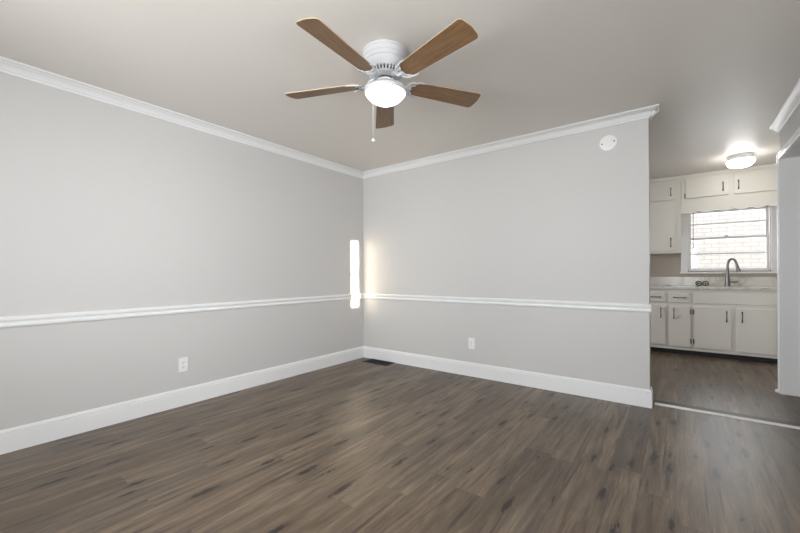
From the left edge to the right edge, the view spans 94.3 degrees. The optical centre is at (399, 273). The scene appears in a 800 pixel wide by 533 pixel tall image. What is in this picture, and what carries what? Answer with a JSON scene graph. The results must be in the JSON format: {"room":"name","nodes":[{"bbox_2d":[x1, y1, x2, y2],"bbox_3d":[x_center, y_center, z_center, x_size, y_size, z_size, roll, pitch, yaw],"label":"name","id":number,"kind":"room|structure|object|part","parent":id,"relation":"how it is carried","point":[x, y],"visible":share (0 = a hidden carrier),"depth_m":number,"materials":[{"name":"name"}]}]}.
{"room":"empty living room","nodes":[
{"label":"empty living room","id":0,"kind":"room"},
{"bbox_2d":[0,72,363,429],"bbox_3d":[-1.914,-0.107,3.176,0.150,2.440,4.765,0,0,37],"label":"wall","id":1,"kind":"structure","parent":0,"point":[104,206],"depth_m":2.94,"materials":[{"name":"grey paint"}]},
{"bbox_2d":[0,56,362,178],"bbox_3d":[-1.821,-1.292,3.123,0.072,0.070,4.500,0,0,37],"label":"trim","id":2,"kind":"structure","parent":1,"relation":"attached to","point":[7,66],"depth_m":2.92,"materials":[{"name":"white paint"}]},
{"bbox_2d":[0,346,363,454],"bbox_3d":[-1.832,1.040,3.140,0.016,0.146,4.500,0,0,37],"label":"baseboard","id":3,"kind":"structure","parent":1,"relation":"attached to","point":[12,439],"depth_m":2.93,"materials":[{"name":"white paint"}]},
{"bbox_2d":[0,293,363,327],"bbox_3d":[-1.832,0.299,3.138,0.024,0.070,4.500,0,0,37],"label":"trim","id":4,"kind":"structure","parent":1,"relation":"attached to","point":[55,318],"depth_m":2.93,"materials":[{"name":"white paint"}]},
{"bbox_2d":[179,357,187,371],"bbox_3d":[-1.835,0.769,3.143,0.009,0.118,0.073,0,0,37],"label":"wall outlet","id":5,"kind":"object","parent":1,"relation":"attached to","point":[183,362],"visible":1,"depth_m":3.14,"materials":[{"name":"white plastic"}]},
{"bbox_2d":[0,351,799,532],"bbox_3d":[1.352,1.158,2.724,5.900,0.120,7.970,0,0,37],"label":"floor","id":6,"kind":"structure","parent":0,"point":[354,446],"depth_m":2.16,"materials":[{"name":"plastic"}]},
{"bbox_2d":[363,359,394,365],"bbox_3d":[-0.265,1.102,4.637,0.385,0.006,0.178,0,0,37],"label":"floor vent","id":7,"kind":"object","parent":6,"relation":"in","point":[375,361],"visible":1,"depth_m":4.61,"materials":[{"name":"brown metal"}]},
{"bbox_2d":[367,359,390,364],"bbox_3d":[-0.265,1.102,4.637,0.345,0.004,0.138,0,0,37],"label":"grille","id":8,"kind":"object","parent":7,"relation":"attached to","point":[375,361],"depth_m":4.62,"materials":[{"name":"brown metal"}]},
{"bbox_2d":[650,289,691,354],"bbox_3d":[3.797,0.646,5.296,0.570,0.880,0.594,0,0,37],"label":"base cabinet","id":9,"kind":"object","parent":6,"relation":"on","point":[671,309],"visible":0.91,"depth_m":5.05,"materials":[{"name":"white paint"}]},
{"bbox_3d":[3.546,0.322,5.169,0.241,0.127,0.019,0,0,37],"label":"drawer","id":10,"kind":"part","parent":9,"relation":"part of","materials":[{"name":"white paint"}]},
{"bbox_3d":[3.544,0.698,5.170,0.248,0.544,0.022,0,0,37],"label":"door","id":11,"kind":"part","parent":9,"relation":"part of","materials":[{"name":"white paint"}]},
{"bbox_3d":[3.766,0.321,5.003,0.216,0.127,0.019,0,0,37],"label":"drawer","id":12,"kind":"part","parent":9,"relation":"part of","materials":[{"name":"white paint"}]},
{"bbox_3d":[3.767,0.706,5.002,0.220,0.538,0.022,0,0,37],"label":"door","id":13,"kind":"part","parent":9,"relation":"part of","materials":[{"name":"white paint"}]},
{"bbox_2d":[653,399,799,429],"bbox_3d":[2.522,1.085,2.896,0.895,0.014,0.137,0,0,37],"label":"threshold strip","id":14,"kind":"object","parent":6,"relation":"on","point":[793,425],"visible":1,"depth_m":2.86,"materials":[{"name":"metal"}]},
{"bbox_2d":[692,289,777,363],"bbox_3d":[4.396,0.643,4.845,0.927,0.880,0.594,0,0,37],"label":"base cabinet","id":15,"kind":"object","parent":6,"relation":"on","point":[729,324],"visible":0.94,"depth_m":4.67,"materials":[{"name":"white paint"}]},
{"bbox_3d":[4.039,0.701,4.797,0.361,0.540,0.022,0,0,37],"label":"door","id":16,"kind":"part","parent":15,"relation":"part of","materials":[{"name":"white paint"}]},
{"bbox_2d":[650,285,776,290],"bbox_3d":[4.160,0.188,5.025,1.520,0.030,0.547,0,0,37],"label":"countertop","id":17,"kind":"structure","parent":15,"relation":"on","point":[651,286],"depth_m":4.83,"materials":[{"name":"stone"}]},
{"bbox_2d":[724,258,740,286],"bbox_3d":[4.477,-0.022,4.998,0.072,0.387,0.175,0,0,-30],"label":"kitchen faucet","id":18,"kind":"object","parent":17,"relation":"on","point":[727,277],"visible":1,"depth_m":5.02,"materials":[{"name":"silver metal"}]},
{"bbox_3d":[4.479,-0.124,5.004,0.031,0.184,0.128,0,0,-37],"label":"spout","id":19,"kind":"part","parent":18,"relation":"part of","materials":[{"name":"silver metal"}]},
{"bbox_3d":[4.365,0.704,4.551,0.361,0.544,0.022,0,0,37],"label":"door","id":20,"kind":"part","parent":15,"relation":"part of","materials":[{"name":"white paint"}]},
{"bbox_2d":[0,0,799,178],"bbox_3d":[1.340,-1.402,2.724,5.900,0.120,7.970,0,0,37],"label":"ceiling","id":21,"kind":"structure","parent":0,"point":[719,73],"depth_m":2.37,"materials":[{"name":"white paint"}]},
{"bbox_2d":[285,17,480,141],"bbox_3d":[-0.098,-1.074,2.217,1.270,0.520,1.247,0,0,37],"label":"ceiling fan","id":22,"kind":"object","parent":21,"relation":"hanging from","point":[385,61],"visible":1,"depth_m":2.14,"materials":[{"name":"brown wood"}]},
{"bbox_3d":[-0.486,-1.157,2.356,0.494,0.006,0.146,0,12,15],"label":"blade","id":23,"kind":"part","parent":22,"relation":"part of","materials":[{"name":"brown wood"}]},
{"bbox_3d":[-0.307,-1.161,1.901,0.146,0.006,0.494,14,7,31],"label":"blade","id":24,"kind":"part","parent":22,"relation":"part of","materials":[{"name":"brown wood"}]},
{"bbox_3d":[-0.088,-1.059,2.249,0.241,0.068,0.241,0,0,37],"label":"lamp shade","id":25,"kind":"part","parent":22,"relation":"part of","materials":[{"name":"white glass"}]},
{"bbox_3d":[-0.108,-1.152,2.660,0.146,0.006,0.494,-12,0,-3],"label":"blade","id":26,"kind":"part","parent":22,"relation":"part of","materials":[{"name":"brown wood"}]},
{"bbox_3d":[0.177,-1.163,1.936,0.146,0.006,0.494,15,-11,-39],"label":"blade","id":27,"kind":"part","parent":22,"relation":"part of","materials":[{"name":"brown wood"}]},
{"bbox_3d":[0.290,-1.163,2.410,0.494,0.006,0.146,-1,-12,-23],"label":"blade","id":28,"kind":"part","parent":22,"relation":"part of","materials":[{"name":"brown wood"}]},
{"bbox_2d":[726,153,754,167],"bbox_3d":[3.904,-1.287,4.254,0.244,0.133,0.244,0,0,37],"label":"ceiling light","id":29,"kind":"object","parent":21,"relation":"attached to","point":[741,160],"visible":1,"depth_m":4.18,"materials":[{"name":"white glass"}]},
{"bbox_2d":[363,118,650,389],"bbox_3d":[0.809,-0.120,4.034,3.165,2.440,0.115,0,0,37],"label":"wall","id":30,"kind":"structure","parent":0,"point":[564,218],"depth_m":3.66,"materials":[{"name":"grey paint"}]},
{"bbox_2d":[468,338,474,348],"bbox_3d":[0.768,0.750,3.990,0.073,0.118,0.009,0,0,37],"label":"wall outlet","id":31,"kind":"object","parent":30,"relation":"attached to","point":[471,341],"visible":1,"depth_m":3.99,"materials":[{"name":"white plastic"}]},
{"bbox_2d":[363,293,650,312],"bbox_3d":[0.774,0.287,3.975,3.177,0.070,0.024,0,0,37],"label":"trim","id":32,"kind":"structure","parent":30,"relation":"attached to","point":[630,307],"depth_m":3.63,"materials":[{"name":"white paint"}]},
{"bbox_2d":[364,346,652,408],"bbox_3d":[0.816,1.027,4.023,3.181,0.146,0.131,0,0,37],"label":"baseboard","id":33,"kind":"structure","parent":30,"relation":"attached to","point":[634,396],"depth_m":3.62,"materials":[{"name":"white paint"}]},
{"bbox_2d":[363,104,659,178],"bbox_3d":[0.799,-1.304,3.968,3.237,0.070,0.147,0,0,37],"label":"trim","id":34,"kind":"structure","parent":30,"relation":"attached to","point":[649,112],"depth_m":3.59,"materials":[{"name":"white paint"}]},
{"bbox_2d":[599,135,616,150],"bbox_3d":[1.796,-1.133,3.204,0.134,0.134,0.016,0,0,37],"label":"round cover plate","id":35,"kind":"object","parent":30,"relation":"attached to","point":[608,142],"visible":1,"depth_m":3.20,"materials":[{"name":"white plastic"}]},
{"bbox_2d":[650,254,776,286],"bbox_3d":[4.189,-0.136,5.471,4.670,2.440,0.160,0,0,37],"label":"wall","id":36,"kind":"structure","parent":0,"point":[666,265],"depth_m":5.48,"materials":[{"name":"beige paint"}]},
{"bbox_2d":[650,175,680,254],"bbox_3d":[3.766,-0.821,5.402,0.524,1.064,0.455,0,0,37],"label":"upper cabinet","id":37,"kind":"object","parent":36,"relation":"attached to","point":[665,193],"visible":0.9,"depth_m":5.20,"materials":[{"name":"white paint"}]},
{"bbox_3d":[3.643,-1.157,5.265,0.415,0.256,0.022,0,0,37],"label":"door","id":38,"kind":"part","parent":37,"relation":"part of","materials":[{"name":"white paint"}]},
{"bbox_3d":[3.645,-0.665,5.265,0.415,0.687,0.022,0,0,37],"label":"door","id":39,"kind":"part","parent":37,"relation":"part of","materials":[{"name":"white paint"}]},
{"bbox_2d":[650,277,776,286],"bbox_3d":[4.331,0.108,5.252,1.520,0.128,0.020,0,0,37],"label":"backsplash","id":40,"kind":"structure","parent":36,"relation":"attached to","point":[675,281],"depth_m":5.18,"materials":[{"name":"stone"}]},
{"bbox_2d":[680,205,776,273],"bbox_3d":[4.550,-0.491,5.166,1.046,0.972,0.210,0,0,37],"label":"window","id":41,"kind":"structure","parent":36,"relation":"in","point":[770,220],"depth_m":5.13,"materials":[{"name":"white plastic"}]},
{"bbox_3d":[4.586,-0.696,5.213,0.836,0.418,0.030,0,0,37],"label":"sash","id":42,"kind":"part","parent":41,"relation":"part of","materials":[{"name":"white plastic"}]},
{"bbox_3d":[4.553,-0.030,5.166,1.046,0.049,0.210,0,0,37],"label":"sill","id":43,"kind":"part","parent":41,"relation":"part of","materials":[{"name":"white paint"}]},
{"bbox_3d":[4.565,-0.283,5.183,0.836,0.476,0.030,0,0,37],"label":"sash","id":44,"kind":"part","parent":41,"relation":"part of","materials":[{"name":"white plastic"}]},
{"bbox_2d":[681,163,776,199],"bbox_3d":[4.387,-1.181,4.933,1.036,0.349,0.455,0,0,37],"label":"upper cabinet","id":45,"kind":"object","parent":36,"relation":"attached to","point":[759,178],"visible":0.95,"depth_m":4.80,"materials":[{"name":"white paint"}]},
{"bbox_2d":[693,213,693,247],"bbox_3d":[4.173,-0.676,5.281,0.008,0.618,0.008,0,0,-30],"label":"blind wand","id":46,"kind":"object","parent":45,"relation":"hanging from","point":[693,213],"visible":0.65,"depth_m":5.28,"materials":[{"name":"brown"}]},
{"bbox_3d":[4.076,-1.154,4.938,0.439,0.254,0.022,0,0,37],"label":"door","id":47,"kind":"part","parent":45,"relation":"part of","materials":[{"name":"white paint"}]},
{"bbox_2d":[681,191,776,213],"bbox_3d":[4.277,-0.921,4.787,1.039,0.188,0.018,0,0,37],"label":"valance","id":48,"kind":"object","parent":45,"relation":"attached to","point":[759,199],"visible":0.91,"depth_m":4.79,"materials":[{"name":"white paint"}]},
{"bbox_3d":[4.471,-1.155,4.640,0.440,0.256,0.022,0,0,37],"label":"door","id":49,"kind":"part","parent":45,"relation":"part of","materials":[{"name":"white paint"}]},
{"bbox_2d":[780,107,799,149],"bbox_3d":[1.827,-0.124,1.106,0.117,2.440,5.665,0,0,37],"label":"wall","id":50,"kind":"structure","parent":0,"point":[793,124],"depth_m":3.07,"materials":[{"name":"grey paint"}]},
{"bbox_2d":[769,78,799,133],"bbox_3d":[1.745,-1.308,1.161,0.072,0.070,5.660,0,0,37],"label":"trim","id":51,"kind":"structure","parent":50,"relation":"attached to","point":[790,106],"depth_m":2.98,"materials":[{"name":"white paint"}]},
{"bbox_2d":[777,127,799,396],"bbox_3d":[2.929,-0.001,2.583,0.138,2.183,1.966,0,0,37],"label":"door frame","id":52,"kind":"structure","parent":50,"relation":"in","point":[788,157],"depth_m":3.32,"materials":[{"name":"white paint"}]},
{"label":"outside","id":53,"kind":"structure","parent":0,"visible":0},
{"bbox_3d":[0.009,1.504,1.440,45.000,0.200,45.000,0,0,37],"label":"ground","id":54,"kind":"structure","parent":53,"visible":0},
{"bbox_2d":[691,209,765,268],"bbox_3d":[6.118,-0.875,7.063,7.000,4.500,0.150,0,0,37],"label":"wall","id":55,"kind":"structure","parent":54,"relation":"on","point":[753,260],"depth_m":6.94,"materials":[{"name":"paint"}]}
]}

